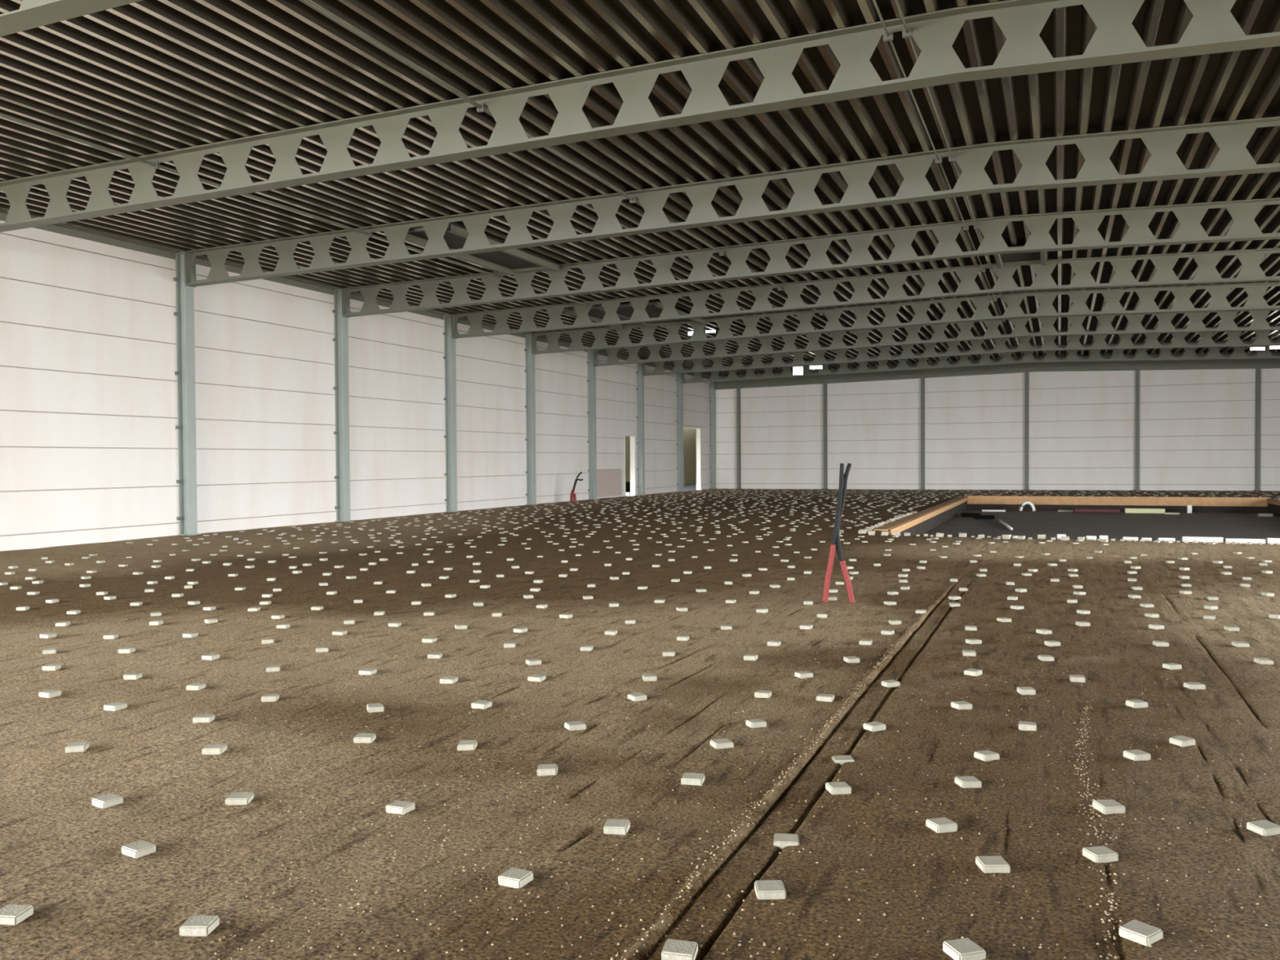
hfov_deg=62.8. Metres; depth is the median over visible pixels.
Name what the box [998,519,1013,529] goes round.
pipe
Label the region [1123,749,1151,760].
concrete block
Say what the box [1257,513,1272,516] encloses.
slab
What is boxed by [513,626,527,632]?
concrete block
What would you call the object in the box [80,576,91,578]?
concrete block
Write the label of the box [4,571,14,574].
concrete block
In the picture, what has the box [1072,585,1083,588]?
concrete block
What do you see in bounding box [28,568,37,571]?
concrete block
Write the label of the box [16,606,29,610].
concrete block
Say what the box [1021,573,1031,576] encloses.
concrete block
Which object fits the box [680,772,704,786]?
concrete block
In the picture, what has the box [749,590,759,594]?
concrete block
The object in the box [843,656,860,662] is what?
concrete block
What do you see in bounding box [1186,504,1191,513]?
post
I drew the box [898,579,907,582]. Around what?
concrete block
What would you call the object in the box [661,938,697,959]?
concrete block
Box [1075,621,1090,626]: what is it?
concrete block
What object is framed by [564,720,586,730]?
concrete block
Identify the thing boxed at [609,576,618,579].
concrete block
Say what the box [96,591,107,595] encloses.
concrete block
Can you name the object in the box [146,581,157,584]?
concrete block
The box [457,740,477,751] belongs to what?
concrete block
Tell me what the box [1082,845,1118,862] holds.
concrete block
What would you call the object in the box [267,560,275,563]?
concrete block
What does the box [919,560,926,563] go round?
concrete block
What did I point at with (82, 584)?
concrete block
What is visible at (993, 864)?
concrete block
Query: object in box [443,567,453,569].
concrete block
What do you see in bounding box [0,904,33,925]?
concrete block
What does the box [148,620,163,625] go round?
concrete block
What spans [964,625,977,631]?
concrete block
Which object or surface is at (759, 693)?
concrete block
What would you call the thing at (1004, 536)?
chunk
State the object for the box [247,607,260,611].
concrete block
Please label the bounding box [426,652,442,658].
concrete block
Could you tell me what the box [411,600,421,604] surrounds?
concrete block
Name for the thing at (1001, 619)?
concrete block
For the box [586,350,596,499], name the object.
steel column
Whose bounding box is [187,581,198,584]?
concrete block
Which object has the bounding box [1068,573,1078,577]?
concrete block
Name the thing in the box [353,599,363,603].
concrete block
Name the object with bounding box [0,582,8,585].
concrete block
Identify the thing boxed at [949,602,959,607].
concrete block
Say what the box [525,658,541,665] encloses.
concrete block
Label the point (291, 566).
concrete block
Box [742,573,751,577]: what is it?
concrete block
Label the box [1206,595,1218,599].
concrete block
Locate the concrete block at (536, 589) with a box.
[529,587,540,591]
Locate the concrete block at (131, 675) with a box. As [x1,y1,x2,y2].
[123,672,142,679]
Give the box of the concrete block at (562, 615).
[559,613,572,618]
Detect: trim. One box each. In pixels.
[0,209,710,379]
[624,435,635,495]
[683,426,701,489]
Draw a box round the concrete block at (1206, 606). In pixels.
[1204,604,1217,609]
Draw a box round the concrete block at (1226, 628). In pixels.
[1223,626,1239,631]
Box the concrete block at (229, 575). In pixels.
[227,573,238,576]
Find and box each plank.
[873,496,966,530]
[1124,507,1164,513]
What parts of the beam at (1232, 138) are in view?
plate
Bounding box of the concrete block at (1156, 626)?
[1148,623,1164,629]
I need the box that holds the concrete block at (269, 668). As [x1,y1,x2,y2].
[266,665,279,671]
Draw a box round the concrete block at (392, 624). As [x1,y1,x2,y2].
[387,622,401,626]
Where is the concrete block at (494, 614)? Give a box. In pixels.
[492,612,502,616]
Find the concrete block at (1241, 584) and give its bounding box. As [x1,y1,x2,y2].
[1240,582,1250,586]
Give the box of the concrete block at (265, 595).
[262,593,272,597]
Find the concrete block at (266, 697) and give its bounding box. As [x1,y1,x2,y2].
[261,693,279,702]
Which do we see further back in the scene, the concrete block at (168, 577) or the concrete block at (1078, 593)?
the concrete block at (168, 577)
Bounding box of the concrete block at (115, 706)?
[103,702,127,711]
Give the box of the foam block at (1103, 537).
[1099,535,1107,539]
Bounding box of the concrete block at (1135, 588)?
[1131,586,1142,590]
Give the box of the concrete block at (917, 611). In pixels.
[915,608,926,613]
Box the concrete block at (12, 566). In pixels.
[8,565,17,568]
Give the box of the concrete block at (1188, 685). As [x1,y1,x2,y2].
[1183,682,1205,688]
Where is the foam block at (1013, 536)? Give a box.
[1012,535,1025,538]
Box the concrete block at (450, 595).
[444,593,456,597]
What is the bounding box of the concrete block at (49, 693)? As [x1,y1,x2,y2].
[38,689,61,697]
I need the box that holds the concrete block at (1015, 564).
[1013,563,1021,566]
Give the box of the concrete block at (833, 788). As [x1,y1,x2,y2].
[825,782,851,795]
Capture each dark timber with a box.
[960,512,980,516]
[974,515,995,519]
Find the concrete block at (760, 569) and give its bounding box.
[758,568,767,570]
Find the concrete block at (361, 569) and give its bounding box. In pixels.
[360,568,368,570]
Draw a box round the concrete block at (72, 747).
[65,741,88,752]
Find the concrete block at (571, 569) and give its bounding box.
[569,568,577,570]
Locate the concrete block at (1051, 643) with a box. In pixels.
[1044,640,1060,646]
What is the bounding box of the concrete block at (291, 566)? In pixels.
[288,565,297,568]
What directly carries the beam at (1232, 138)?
attached to the ceiling
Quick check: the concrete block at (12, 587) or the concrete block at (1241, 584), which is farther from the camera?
the concrete block at (12, 587)
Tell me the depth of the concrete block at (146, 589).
12.03 m
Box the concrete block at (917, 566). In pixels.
[916,565,925,568]
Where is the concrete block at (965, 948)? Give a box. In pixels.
[942,937,986,959]
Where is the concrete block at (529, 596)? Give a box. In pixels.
[523,594,533,598]
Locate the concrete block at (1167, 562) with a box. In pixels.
[1164,560,1174,563]
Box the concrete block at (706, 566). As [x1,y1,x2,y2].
[703,565,711,568]
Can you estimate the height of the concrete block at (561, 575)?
0.034 m
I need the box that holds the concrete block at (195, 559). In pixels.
[191,558,200,560]
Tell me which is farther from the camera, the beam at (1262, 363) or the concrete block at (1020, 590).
the beam at (1262, 363)
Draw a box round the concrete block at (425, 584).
[421,582,431,586]
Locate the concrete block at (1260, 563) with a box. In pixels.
[1258,562,1267,565]
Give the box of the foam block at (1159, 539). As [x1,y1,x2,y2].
[1157,537,1175,541]
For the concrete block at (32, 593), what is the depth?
11.78 m
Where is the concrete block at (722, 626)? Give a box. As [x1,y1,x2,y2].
[720,624,732,629]
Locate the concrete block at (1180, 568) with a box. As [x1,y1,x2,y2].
[1178,567,1189,570]
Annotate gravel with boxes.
[213,588,1279,959]
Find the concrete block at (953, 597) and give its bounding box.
[948,595,961,599]
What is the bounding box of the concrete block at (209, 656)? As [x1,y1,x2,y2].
[201,653,219,660]
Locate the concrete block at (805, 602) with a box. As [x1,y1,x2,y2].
[803,600,813,604]
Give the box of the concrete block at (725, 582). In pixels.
[724,581,732,584]
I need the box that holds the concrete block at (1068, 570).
[1067,568,1078,571]
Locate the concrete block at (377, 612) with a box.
[373,610,385,615]
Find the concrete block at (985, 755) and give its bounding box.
[973,750,999,761]
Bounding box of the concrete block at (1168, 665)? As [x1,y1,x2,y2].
[1162,662,1182,669]
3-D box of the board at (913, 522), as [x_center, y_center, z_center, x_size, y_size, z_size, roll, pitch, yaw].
[8.691,0.889,30.335,0.043,0.140,19.340,0,1,22]
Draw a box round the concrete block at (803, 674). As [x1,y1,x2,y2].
[794,671,813,678]
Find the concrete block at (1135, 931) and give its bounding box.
[1118,919,1163,946]
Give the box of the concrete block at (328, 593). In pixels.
[326,591,337,595]
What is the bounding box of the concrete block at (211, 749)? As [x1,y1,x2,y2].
[201,743,226,755]
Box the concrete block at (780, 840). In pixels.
[773,833,799,849]
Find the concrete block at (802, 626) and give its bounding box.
[799,624,812,629]
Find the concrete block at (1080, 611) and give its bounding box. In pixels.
[1076,609,1090,613]
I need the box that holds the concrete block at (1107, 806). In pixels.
[1092,799,1125,814]
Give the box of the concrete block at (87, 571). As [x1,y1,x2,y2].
[86,569,97,573]
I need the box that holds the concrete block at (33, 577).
[25,576,35,579]
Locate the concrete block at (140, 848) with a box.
[121,840,155,857]
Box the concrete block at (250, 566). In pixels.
[244,564,254,568]
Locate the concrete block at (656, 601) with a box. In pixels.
[653,599,665,603]
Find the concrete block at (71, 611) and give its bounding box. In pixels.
[66,609,80,614]
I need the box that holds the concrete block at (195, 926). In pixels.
[179,915,219,936]
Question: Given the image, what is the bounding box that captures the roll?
[1073,507,1120,513]
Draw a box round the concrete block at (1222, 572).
[1221,571,1231,574]
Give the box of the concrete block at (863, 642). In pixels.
[858,639,872,644]
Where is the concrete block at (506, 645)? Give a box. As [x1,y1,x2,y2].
[503,641,515,648]
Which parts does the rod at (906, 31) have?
plate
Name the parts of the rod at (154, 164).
plate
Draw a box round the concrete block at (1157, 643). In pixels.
[1152,640,1168,646]
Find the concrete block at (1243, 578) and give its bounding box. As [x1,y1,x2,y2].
[1241,577,1252,580]
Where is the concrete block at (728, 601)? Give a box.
[725,599,736,603]
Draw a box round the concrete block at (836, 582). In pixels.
[835,581,844,584]
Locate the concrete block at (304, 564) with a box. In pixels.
[302,563,311,565]
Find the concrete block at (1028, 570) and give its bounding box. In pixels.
[1027,568,1037,572]
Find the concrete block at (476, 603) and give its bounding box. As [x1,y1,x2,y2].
[473,601,483,606]
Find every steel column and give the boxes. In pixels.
[173,252,200,535]
[332,288,353,521]
[443,315,457,511]
[524,333,537,505]
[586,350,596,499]
[635,363,644,495]
[675,373,684,491]
[709,377,715,488]
[735,388,741,488]
[822,383,828,488]
[920,377,924,489]
[1023,372,1029,489]
[1135,369,1140,490]
[1253,368,1261,490]
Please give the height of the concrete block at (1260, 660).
0.035 m
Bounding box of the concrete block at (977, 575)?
[976,573,986,577]
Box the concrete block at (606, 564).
[604,563,611,566]
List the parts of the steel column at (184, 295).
plate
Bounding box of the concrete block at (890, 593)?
[887,591,898,595]
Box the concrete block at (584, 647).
[579,644,592,650]
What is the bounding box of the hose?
[1018,501,1035,511]
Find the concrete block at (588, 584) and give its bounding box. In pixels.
[587,583,595,586]
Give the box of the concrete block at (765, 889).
[754,880,786,899]
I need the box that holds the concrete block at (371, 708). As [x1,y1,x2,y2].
[366,703,384,712]
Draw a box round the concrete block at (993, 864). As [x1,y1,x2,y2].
[975,855,1010,873]
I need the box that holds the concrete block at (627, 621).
[624,619,635,623]
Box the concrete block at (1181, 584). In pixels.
[1180,583,1191,586]
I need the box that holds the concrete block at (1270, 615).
[1268,613,1279,618]
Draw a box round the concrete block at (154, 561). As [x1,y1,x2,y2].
[152,560,161,562]
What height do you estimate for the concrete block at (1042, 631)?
0.032 m
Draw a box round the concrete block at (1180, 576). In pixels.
[1178,575,1189,578]
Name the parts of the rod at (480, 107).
plate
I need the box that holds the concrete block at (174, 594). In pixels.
[171,593,183,596]
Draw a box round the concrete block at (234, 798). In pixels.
[225,791,253,804]
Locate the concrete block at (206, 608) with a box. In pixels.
[203,606,216,610]
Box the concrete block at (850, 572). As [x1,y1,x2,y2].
[848,571,858,574]
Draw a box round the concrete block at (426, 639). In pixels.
[422,636,436,642]
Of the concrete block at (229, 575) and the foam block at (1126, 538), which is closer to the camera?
the concrete block at (229, 575)
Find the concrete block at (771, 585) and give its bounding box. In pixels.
[769,584,780,587]
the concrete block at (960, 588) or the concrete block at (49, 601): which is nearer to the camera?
the concrete block at (49, 601)
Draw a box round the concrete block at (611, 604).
[608,602,618,607]
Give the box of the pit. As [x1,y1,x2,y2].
[921,509,1279,542]
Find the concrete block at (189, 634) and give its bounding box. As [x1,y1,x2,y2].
[182,631,198,637]
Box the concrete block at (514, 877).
[497,867,533,888]
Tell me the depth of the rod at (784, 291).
30.86 m
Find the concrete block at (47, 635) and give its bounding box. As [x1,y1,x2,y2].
[40,632,56,638]
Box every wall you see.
[0,208,711,551]
[625,427,696,488]
[715,350,1279,490]
[888,501,967,535]
[967,503,1267,512]
[1267,502,1279,515]
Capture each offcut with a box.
[982,509,1005,511]
[1057,510,1073,511]
[1164,512,1179,514]
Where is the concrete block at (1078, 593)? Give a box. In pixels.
[1073,591,1085,595]
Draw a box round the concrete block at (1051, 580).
[1050,578,1059,582]
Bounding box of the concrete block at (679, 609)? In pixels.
[675,607,688,611]
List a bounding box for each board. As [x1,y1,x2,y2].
[889,497,968,534]
[967,495,1267,506]
[1266,498,1279,505]
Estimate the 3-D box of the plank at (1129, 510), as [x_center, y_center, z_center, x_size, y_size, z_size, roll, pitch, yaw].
[17.355,1.057,36.062,1.240,0.160,0.300,0,1,22]
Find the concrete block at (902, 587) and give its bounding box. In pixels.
[900,586,909,589]
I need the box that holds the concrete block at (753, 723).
[746,719,766,728]
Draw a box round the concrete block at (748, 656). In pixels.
[743,653,757,660]
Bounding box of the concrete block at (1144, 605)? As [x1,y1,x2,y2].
[1140,603,1154,607]
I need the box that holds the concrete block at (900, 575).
[897,573,907,577]
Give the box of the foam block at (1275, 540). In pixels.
[1266,537,1279,543]
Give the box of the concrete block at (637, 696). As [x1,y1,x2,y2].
[627,692,646,701]
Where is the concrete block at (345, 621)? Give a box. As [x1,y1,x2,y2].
[343,619,355,624]
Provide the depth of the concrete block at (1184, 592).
11.23 m
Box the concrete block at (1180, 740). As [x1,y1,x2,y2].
[1168,735,1195,746]
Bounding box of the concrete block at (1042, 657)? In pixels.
[1037,654,1054,661]
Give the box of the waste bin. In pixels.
[625,481,630,495]
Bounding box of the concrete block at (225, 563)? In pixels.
[222,562,231,565]
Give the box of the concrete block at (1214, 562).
[1212,560,1222,563]
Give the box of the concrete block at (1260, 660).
[1253,657,1274,664]
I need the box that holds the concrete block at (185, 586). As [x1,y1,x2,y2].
[183,585,192,588]
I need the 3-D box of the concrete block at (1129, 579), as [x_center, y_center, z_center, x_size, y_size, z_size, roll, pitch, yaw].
[5.825,1.182,12.409,0.098,0.031,0.092,0,2,27]
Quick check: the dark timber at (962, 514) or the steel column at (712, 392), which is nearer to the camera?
the dark timber at (962, 514)
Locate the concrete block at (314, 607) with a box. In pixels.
[311,605,323,610]
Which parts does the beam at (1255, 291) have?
plate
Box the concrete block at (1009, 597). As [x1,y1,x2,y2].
[1007,595,1017,599]
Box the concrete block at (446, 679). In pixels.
[439,675,457,683]
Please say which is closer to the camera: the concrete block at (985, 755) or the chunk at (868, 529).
the concrete block at (985, 755)
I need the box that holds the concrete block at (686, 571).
[683,570,692,573]
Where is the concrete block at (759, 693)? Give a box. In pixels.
[754,689,771,697]
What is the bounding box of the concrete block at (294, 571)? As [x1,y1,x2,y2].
[292,570,302,573]
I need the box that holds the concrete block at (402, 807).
[385,800,415,814]
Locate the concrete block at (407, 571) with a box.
[406,570,415,573]
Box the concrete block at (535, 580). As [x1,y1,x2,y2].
[533,579,542,582]
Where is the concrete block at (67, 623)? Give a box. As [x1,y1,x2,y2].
[55,621,70,626]
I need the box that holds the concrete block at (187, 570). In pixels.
[186,568,194,571]
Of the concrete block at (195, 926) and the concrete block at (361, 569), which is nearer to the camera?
the concrete block at (195, 926)
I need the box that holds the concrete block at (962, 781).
[954,776,982,787]
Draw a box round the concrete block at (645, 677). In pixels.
[642,673,657,681]
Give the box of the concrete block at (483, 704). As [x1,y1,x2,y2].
[471,699,492,709]
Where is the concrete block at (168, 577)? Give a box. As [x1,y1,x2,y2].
[164,575,174,579]
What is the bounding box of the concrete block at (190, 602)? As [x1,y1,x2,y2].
[187,600,199,604]
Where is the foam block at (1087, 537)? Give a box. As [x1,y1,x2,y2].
[1085,535,1096,539]
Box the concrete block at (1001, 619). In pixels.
[996,617,1011,622]
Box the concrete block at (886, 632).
[880,629,894,635]
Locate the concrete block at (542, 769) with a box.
[536,764,557,776]
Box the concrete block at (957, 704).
[951,701,972,709]
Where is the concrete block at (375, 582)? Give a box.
[373,581,382,584]
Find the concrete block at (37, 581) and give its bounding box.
[31,580,44,583]
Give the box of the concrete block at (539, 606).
[536,604,547,608]
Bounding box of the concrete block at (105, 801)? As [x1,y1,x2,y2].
[91,792,123,808]
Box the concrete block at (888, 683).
[881,680,900,687]
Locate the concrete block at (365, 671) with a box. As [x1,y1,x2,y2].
[358,667,377,675]
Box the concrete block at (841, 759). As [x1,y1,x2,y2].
[831,755,854,765]
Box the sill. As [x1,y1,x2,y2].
[684,484,695,490]
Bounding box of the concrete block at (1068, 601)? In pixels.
[1066,599,1077,603]
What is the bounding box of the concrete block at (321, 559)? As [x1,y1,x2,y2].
[319,558,328,560]
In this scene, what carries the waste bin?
on the trim
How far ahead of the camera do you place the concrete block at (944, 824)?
4.10 m
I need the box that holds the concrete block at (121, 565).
[118,564,128,566]
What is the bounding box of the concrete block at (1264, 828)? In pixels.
[1246,819,1279,835]
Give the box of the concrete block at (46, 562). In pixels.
[45,560,54,563]
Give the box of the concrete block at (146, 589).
[144,588,154,592]
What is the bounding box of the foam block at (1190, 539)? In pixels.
[1182,536,1222,542]
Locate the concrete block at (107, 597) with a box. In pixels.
[103,595,115,599]
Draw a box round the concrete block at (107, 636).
[102,634,118,639]
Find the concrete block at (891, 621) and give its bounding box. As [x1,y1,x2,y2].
[888,619,901,624]
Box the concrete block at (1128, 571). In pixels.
[1127,570,1137,573]
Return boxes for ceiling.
[0,0,1279,376]
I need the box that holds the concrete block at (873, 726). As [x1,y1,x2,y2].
[862,721,885,731]
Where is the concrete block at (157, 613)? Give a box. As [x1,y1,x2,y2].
[151,611,161,616]
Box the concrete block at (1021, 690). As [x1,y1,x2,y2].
[1016,686,1035,694]
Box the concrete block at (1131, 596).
[1128,594,1141,598]
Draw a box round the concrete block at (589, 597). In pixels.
[582,595,593,599]
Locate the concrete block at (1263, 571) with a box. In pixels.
[1261,570,1272,573]
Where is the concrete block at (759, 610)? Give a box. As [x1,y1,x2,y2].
[755,608,768,613]
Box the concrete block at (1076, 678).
[1069,674,1085,682]
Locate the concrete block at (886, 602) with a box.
[884,600,896,604]
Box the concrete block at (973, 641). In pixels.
[965,638,982,644]
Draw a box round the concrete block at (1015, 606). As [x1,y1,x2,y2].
[1010,604,1024,609]
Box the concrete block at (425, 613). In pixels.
[423,611,435,615]
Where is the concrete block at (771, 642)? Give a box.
[767,640,781,646]
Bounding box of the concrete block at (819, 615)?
[817,613,827,617]
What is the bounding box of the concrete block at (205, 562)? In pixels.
[202,560,211,563]
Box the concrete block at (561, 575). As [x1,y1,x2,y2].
[558,573,567,577]
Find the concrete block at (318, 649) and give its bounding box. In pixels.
[315,646,328,652]
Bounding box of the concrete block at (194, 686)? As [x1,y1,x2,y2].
[186,682,205,690]
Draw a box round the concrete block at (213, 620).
[204,617,217,623]
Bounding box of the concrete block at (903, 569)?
[902,568,910,571]
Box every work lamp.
[684,330,693,336]
[705,329,716,333]
[792,365,803,375]
[809,356,822,369]
[1248,337,1265,351]
[1268,336,1279,349]
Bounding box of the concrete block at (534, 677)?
[527,674,546,681]
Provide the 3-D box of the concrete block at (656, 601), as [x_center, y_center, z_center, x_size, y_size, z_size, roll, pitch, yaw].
[0.203,1.247,10.793,0.098,0.034,0.092,0,1,13]
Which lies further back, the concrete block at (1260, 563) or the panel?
the panel
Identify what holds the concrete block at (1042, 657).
on the floor
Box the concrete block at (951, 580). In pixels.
[950,577,958,582]
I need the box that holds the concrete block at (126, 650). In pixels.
[117,647,135,653]
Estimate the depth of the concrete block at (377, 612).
10.02 m
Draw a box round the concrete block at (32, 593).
[26,591,39,595]
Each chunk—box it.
[857,529,866,533]
[864,527,872,531]
[867,530,875,535]
[880,531,888,535]
[893,531,900,535]
[935,533,944,537]
[958,532,966,537]
[1001,534,1011,538]
[1017,535,1025,539]
[1037,534,1045,538]
[1060,536,1069,540]
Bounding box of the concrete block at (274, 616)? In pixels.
[271,614,284,618]
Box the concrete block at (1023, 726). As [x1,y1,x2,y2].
[1018,720,1036,730]
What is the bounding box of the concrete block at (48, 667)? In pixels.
[41,664,61,671]
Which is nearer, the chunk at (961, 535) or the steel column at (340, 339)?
the chunk at (961, 535)
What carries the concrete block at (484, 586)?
on the floor
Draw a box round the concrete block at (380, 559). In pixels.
[379,558,387,560]
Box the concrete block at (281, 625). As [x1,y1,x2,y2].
[275,623,289,628]
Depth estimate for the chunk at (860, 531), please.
20.65 m
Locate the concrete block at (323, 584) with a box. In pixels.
[319,582,328,586]
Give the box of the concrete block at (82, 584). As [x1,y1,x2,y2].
[79,583,90,586]
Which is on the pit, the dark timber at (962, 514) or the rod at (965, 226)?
the dark timber at (962, 514)
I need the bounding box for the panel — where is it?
[596,468,622,497]
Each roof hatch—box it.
[404,222,559,275]
[563,301,705,328]
[993,244,1045,268]
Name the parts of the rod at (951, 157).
plate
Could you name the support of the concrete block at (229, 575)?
on the floor
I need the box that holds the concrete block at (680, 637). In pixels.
[676,635,688,640]
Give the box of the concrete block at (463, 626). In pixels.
[454,623,467,629]
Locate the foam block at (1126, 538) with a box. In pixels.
[1122,536,1137,540]
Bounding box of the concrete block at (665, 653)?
[662,650,675,656]
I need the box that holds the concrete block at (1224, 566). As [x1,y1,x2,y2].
[1222,565,1232,568]
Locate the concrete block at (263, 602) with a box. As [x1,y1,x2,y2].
[259,600,271,604]
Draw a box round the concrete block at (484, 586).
[480,584,490,588]
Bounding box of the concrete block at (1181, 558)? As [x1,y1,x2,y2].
[1177,557,1187,559]
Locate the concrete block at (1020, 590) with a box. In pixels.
[1015,588,1026,592]
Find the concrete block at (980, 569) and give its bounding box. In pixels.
[978,568,986,571]
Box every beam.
[0,0,142,36]
[0,0,1279,232]
[185,116,1279,287]
[342,197,1279,317]
[451,248,1279,338]
[532,282,1279,354]
[593,309,1279,366]
[642,325,1279,376]
[681,340,1279,383]
[714,351,1279,390]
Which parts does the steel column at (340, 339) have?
plate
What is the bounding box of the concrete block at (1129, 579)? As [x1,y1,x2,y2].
[1127,577,1137,581]
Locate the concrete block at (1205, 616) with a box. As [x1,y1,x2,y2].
[1203,614,1215,619]
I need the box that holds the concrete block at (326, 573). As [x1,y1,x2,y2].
[322,572,332,575]
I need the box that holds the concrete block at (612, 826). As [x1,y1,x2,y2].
[603,818,630,835]
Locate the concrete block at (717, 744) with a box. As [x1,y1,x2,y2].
[710,737,733,749]
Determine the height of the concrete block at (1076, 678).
0.034 m
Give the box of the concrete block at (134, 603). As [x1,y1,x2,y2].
[129,601,142,605]
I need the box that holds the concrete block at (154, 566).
[151,564,160,568]
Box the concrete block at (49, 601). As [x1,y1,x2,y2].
[45,599,58,603]
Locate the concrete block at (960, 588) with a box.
[959,586,967,591]
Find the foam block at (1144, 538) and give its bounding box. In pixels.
[1141,537,1151,540]
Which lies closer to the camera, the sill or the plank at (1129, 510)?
the plank at (1129, 510)
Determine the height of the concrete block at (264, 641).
0.034 m
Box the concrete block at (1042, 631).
[1035,628,1052,634]
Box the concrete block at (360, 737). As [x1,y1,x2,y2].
[353,733,376,742]
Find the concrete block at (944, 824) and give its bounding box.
[925,817,957,833]
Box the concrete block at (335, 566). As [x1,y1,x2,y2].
[334,565,343,568]
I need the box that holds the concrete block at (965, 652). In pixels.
[962,649,976,656]
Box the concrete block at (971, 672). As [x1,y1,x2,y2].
[964,668,982,675]
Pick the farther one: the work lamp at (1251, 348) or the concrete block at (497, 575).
the work lamp at (1251, 348)
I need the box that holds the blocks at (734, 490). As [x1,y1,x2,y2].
[81,488,1279,558]
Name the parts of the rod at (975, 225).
plate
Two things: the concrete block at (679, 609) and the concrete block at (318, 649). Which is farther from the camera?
the concrete block at (679, 609)
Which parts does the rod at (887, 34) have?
plate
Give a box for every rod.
[0,112,158,168]
[156,163,371,236]
[298,0,484,111]
[369,232,502,279]
[477,105,635,202]
[502,275,591,307]
[591,305,657,328]
[630,198,724,255]
[655,327,706,344]
[719,253,782,290]
[781,287,822,315]
[872,0,893,40]
[883,39,942,163]
[894,0,911,37]
[902,35,955,161]
[937,162,968,230]
[950,160,979,228]
[965,226,985,271]
[973,228,994,271]
[981,271,996,301]
[990,271,1004,300]
[995,301,1005,322]
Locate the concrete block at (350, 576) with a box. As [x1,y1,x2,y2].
[346,575,355,578]
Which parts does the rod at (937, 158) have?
plate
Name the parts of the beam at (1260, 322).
plate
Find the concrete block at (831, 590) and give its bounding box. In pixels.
[828,588,837,592]
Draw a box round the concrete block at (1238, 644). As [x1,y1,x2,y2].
[1231,641,1249,647]
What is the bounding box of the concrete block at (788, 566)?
[786,564,795,568]
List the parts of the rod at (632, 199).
plate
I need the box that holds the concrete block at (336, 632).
[332,630,346,635]
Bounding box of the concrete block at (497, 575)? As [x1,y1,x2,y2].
[496,573,504,577]
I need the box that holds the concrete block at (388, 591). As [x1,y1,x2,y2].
[386,590,395,593]
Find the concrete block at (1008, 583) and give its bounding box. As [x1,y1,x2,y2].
[1005,581,1014,585]
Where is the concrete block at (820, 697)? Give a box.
[816,693,834,702]
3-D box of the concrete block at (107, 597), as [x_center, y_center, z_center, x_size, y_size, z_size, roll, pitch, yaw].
[-5.742,1.276,11.362,0.092,0.032,0.090,0,0,20]
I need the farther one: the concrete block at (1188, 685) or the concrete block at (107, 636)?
the concrete block at (107, 636)
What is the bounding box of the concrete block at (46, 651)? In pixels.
[42,648,57,653]
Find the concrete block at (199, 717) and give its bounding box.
[192,714,214,723]
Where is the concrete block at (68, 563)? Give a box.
[64,562,74,565]
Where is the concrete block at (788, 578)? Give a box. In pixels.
[786,577,795,580]
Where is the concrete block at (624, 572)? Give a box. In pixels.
[622,571,630,574]
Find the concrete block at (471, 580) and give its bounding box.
[469,579,479,582]
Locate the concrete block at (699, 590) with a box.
[696,588,706,592]
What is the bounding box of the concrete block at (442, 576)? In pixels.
[439,575,448,578]
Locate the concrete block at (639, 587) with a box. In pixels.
[637,586,647,589]
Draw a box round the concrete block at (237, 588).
[234,586,245,590]
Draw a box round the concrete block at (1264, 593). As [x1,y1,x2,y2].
[1261,591,1274,596]
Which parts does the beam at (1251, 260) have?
plate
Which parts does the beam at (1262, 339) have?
plate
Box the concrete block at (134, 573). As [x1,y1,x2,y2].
[133,572,142,574]
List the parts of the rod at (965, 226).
plate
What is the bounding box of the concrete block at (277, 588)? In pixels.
[272,587,281,591]
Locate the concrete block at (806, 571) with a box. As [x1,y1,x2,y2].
[804,570,811,573]
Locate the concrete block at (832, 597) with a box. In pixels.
[827,595,837,600]
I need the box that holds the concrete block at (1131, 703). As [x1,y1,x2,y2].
[1125,699,1148,707]
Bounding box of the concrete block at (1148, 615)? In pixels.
[1144,613,1159,617]
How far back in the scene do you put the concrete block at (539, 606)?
10.38 m
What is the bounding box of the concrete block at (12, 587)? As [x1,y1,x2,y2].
[9,586,22,589]
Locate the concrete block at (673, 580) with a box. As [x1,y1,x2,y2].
[671,578,679,582]
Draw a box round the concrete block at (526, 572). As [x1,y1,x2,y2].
[524,571,533,573]
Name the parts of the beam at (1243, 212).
plate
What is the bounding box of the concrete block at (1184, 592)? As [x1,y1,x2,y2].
[1179,590,1191,594]
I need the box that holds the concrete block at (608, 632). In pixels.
[604,629,617,635]
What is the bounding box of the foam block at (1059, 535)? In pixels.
[1057,533,1066,538]
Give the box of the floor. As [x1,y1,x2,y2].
[0,488,1279,959]
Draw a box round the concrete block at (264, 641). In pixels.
[261,638,274,644]
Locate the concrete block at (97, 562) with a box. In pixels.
[96,560,105,563]
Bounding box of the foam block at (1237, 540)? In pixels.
[1225,537,1265,543]
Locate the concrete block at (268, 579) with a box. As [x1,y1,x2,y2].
[266,577,275,581]
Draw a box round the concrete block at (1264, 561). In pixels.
[1262,560,1271,562]
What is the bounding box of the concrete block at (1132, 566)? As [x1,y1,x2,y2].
[1130,565,1141,568]
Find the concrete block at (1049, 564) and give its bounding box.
[1047,563,1057,565]
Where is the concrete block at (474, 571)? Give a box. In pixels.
[473,569,481,573]

